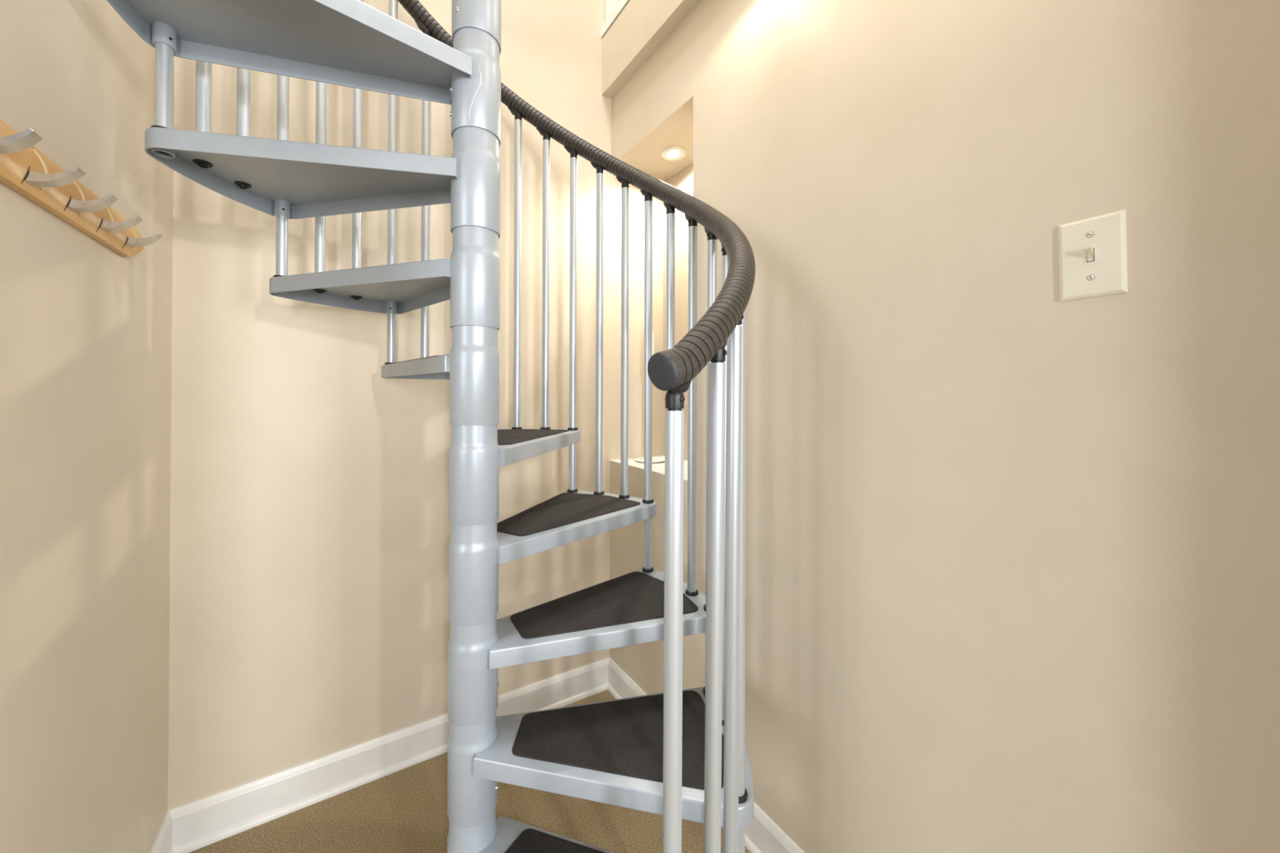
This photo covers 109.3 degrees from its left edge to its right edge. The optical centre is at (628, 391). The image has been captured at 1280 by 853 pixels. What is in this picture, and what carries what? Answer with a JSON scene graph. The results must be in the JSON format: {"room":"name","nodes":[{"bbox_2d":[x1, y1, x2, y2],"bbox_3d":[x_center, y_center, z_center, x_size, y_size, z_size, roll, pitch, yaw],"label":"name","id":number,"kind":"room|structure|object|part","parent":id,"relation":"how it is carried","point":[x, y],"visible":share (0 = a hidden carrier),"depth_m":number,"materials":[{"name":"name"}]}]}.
{"room":"stairwell","nodes":[
{"label":"stairwell","id":0,"kind":"room"},
{"bbox_2d":[0,0,174,852],"bbox_3d":[-0.823,-0.981,0.433,0.100,4.600,2.199,0,0,-32],"label":"wall","id":1,"kind":"structure","parent":0,"point":[86,326],"depth_m":0.86,"materials":[{"name":"beige paint"}]},
{"bbox_2d":[0,119,163,257],"bbox_3d":[-0.954,-0.338,0.803,0.073,0.075,0.626,0,0,-32],"label":"coat rack","id":2,"kind":"object","parent":1,"relation":"attached to","point":[24,169],"visible":1,"depth_m":0.75,"materials":[{"name":"brown wood"}]},
{"bbox_2d":[149,810,175,852],"bbox_3d":[-1.058,1.258,0.903,0.023,0.127,0.939,0,0,-32],"label":"baseboard","id":3,"kind":"structure","parent":1,"relation":"attached to","point":[162,843],"depth_m":1.25,"materials":[{"name":"white paint"}]},
{"bbox_2d":[168,0,663,809],"bbox_3d":[-0.050,-0.969,2.150,3.026,4.600,0.100,0,0,-32],"label":"wall","id":4,"kind":"structure","parent":0,"point":[309,541],"depth_m":1.54,"materials":[{"name":"beige paint"}]},
{"bbox_2d":[168,657,608,852],"bbox_3d":[-0.696,1.263,1.668,1.446,0.127,0.023,0,0,-32],"label":"baseboard","id":5,"kind":"structure","parent":4,"relation":"attached to","point":[203,822],"depth_m":1.50,"materials":[{"name":"white paint"}]},
{"bbox_2d":[600,0,629,37],"bbox_3d":[0.487,-1.619,1.191,0.134,0.042,2.099,0,0,-32],"label":"trim","id":6,"kind":"structure","parent":4,"relation":"attached to","point":[621,5],"depth_m":1.95,"materials":[{"name":"white paint"}]},
{"bbox_2d":[605,0,620,21],"bbox_3d":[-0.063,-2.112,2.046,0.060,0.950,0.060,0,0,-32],"label":"window","id":7,"kind":"structure","parent":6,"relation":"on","point":[611,5],"depth_m":2.02,"materials":[{"name":"glass"}]},
{"bbox_2d":[189,689,751,852],"bbox_3d":[-0.076,1.362,-1.407,6.800,0.100,6.099,0,0,-32],"label":"floor","id":8,"kind":"structure","parent":0,"point":[404,811],"depth_m":1.40,"materials":[{"name":"beige carpet"}]},
{"bbox_2d":[106,0,755,852],"bbox_3d":[-0.352,-0.257,1.141,1.250,3.164,1.073,0,0,1],"label":"spiral staircase","id":9,"kind":"structure","parent":8,"relation":"on","point":[676,753],"depth_m":1.01,"materials":[{"name":"silver metal"}]},
{"bbox_2d":[151,147,175,158],"bbox_3d":[-0.930,-0.492,0.909,0.033,0.036,0.033,0,0,1],"label":"socket","id":10,"kind":"object","parent":9,"relation":"attached to","point":[162,152],"depth_m":0.91,"materials":[{"name":"silver metal"}]},
{"bbox_2d":[151,21,176,53],"bbox_3d":[-0.930,-0.709,0.910,0.034,0.040,0.034,0,0,-29],"label":"socket","id":11,"kind":"object","parent":9,"relation":"attached to","point":[163,33],"depth_m":0.90,"materials":[{"name":"silver metal"}]},
{"bbox_2d":[273,291,288,296],"bbox_3d":[-0.927,-0.276,1.214,0.033,0.036,0.033,0,0,31],"label":"socket","id":12,"kind":"object","parent":9,"relation":"attached to","point":[284,293],"depth_m":1.21,"materials":[{"name":"silver metal"}]},
{"bbox_2d":[274,199,290,218],"bbox_3d":[-0.927,-0.488,1.215,0.034,0.040,0.034,0,0,1],"label":"socket","id":13,"kind":"object","parent":9,"relation":"attached to","point":[282,206],"depth_m":1.20,"materials":[{"name":"silver metal"}]},
{"bbox_2d":[385,301,397,314],"bbox_3d":[-0.772,-0.272,1.477,0.034,0.040,0.034,0,0,31],"label":"socket","id":14,"kind":"object","parent":9,"relation":"attached to","point":[391,307],"depth_m":1.46,"materials":[{"name":"silver metal"}]},
{"bbox_3d":[-0.320,-0.922,1.194,1.246,1.833,0.960,0,0,13],"label":"handrail","id":15,"kind":"part","parent":9,"relation":"part of","materials":[{"name":"plastic"}]},
{"bbox_2d":[608,0,1279,852],"bbox_3d":[0.638,-0.003,1.280,0.395,2.665,2.099,0,0,-32],"label":"wall","id":16,"kind":"structure","parent":0,"point":[1012,548],"depth_m":0.85,"materials":[{"name":"beige paint"}]},
{"bbox_2d":[609,455,687,480],"bbox_3d":[0.193,0.315,1.897,0.295,0.004,0.578,0,0,-32],"label":"trim","id":17,"kind":"structure","parent":16,"relation":"attached to","point":[660,467],"depth_m":1.91,"materials":[{"name":"white paint"}]},
{"bbox_2d":[634,331,665,462],"bbox_3d":[0.097,0.002,2.037,0.142,0.622,0.142,0,0,-32],"label":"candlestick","id":18,"kind":"object","parent":17,"relation":"on","point":[655,460],"visible":0.28,"depth_m":2.03,"materials":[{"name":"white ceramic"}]},
{"bbox_2d":[652,331,653,355],"bbox_3d":[0.098,-0.175,2.038,0.032,0.184,0.032,0,0,-32],"label":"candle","id":19,"kind":"object","parent":18,"relation":"on","point":[652,331],"depth_m":2.03,"materials":[{"name":"white wax"}]},
{"bbox_2d":[601,0,700,98],"bbox_3d":[1.125,-1.460,1.587,1.630,0.255,2.099,0,0,-32],"label":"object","id":20,"kind":"structure","parent":16,"relation":"attached to","point":[640,28],"depth_m":1.82,"materials":[{"name":"beige paint"}]},
{"bbox_2d":[661,146,685,160],"bbox_3d":[0.192,-1.021,1.955,0.108,0.013,0.108,0,0,-32],"label":"recessed light","id":21,"kind":"object","parent":16,"relation":"in","point":[671,153],"visible":1,"depth_m":1.95,"materials":[{"name":"white paint"}]},
{"bbox_3d":[0.192,-1.020,1.955,0.048,0.011,0.048,0,0,-32],"label":"bulb","id":22,"kind":"part","parent":21,"relation":"part of","materials":[{"name":"white"}]},
{"bbox_2d":[607,657,804,852],"bbox_3d":[0.456,1.264,1.162,0.023,0.127,2.099,0,0,-32],"label":"baseboard","id":23,"kind":"structure","parent":16,"relation":"attached to","point":[762,835],"depth_m":1.31,"materials":[{"name":"white paint"}]},
{"bbox_2d":[1057,208,1128,302],"bbox_3d":[0.739,-0.216,0.728,0.017,0.128,0.078,0,-1,-32],"label":"light switch","id":24,"kind":"object","parent":16,"relation":"attached to","point":[1093,255],"visible":1,"depth_m":0.73,"materials":[{"name":"beige plastic"}]},
{"bbox_3d":[0.737,-0.220,0.727,0.012,0.022,0.008,0,-1,-32],"label":"toggle lever","id":25,"kind":"part","parent":24,"relation":"part of","materials":[{"name":"beige plastic"}]},
{"bbox_3d":[0.742,-0.219,0.730,0.001,0.025,0.013,0,-1,-32],"label":"toggle frame","id":26,"kind":"part","parent":24,"relation":"part of","materials":[{"name":"beige plastic"}]}
]}

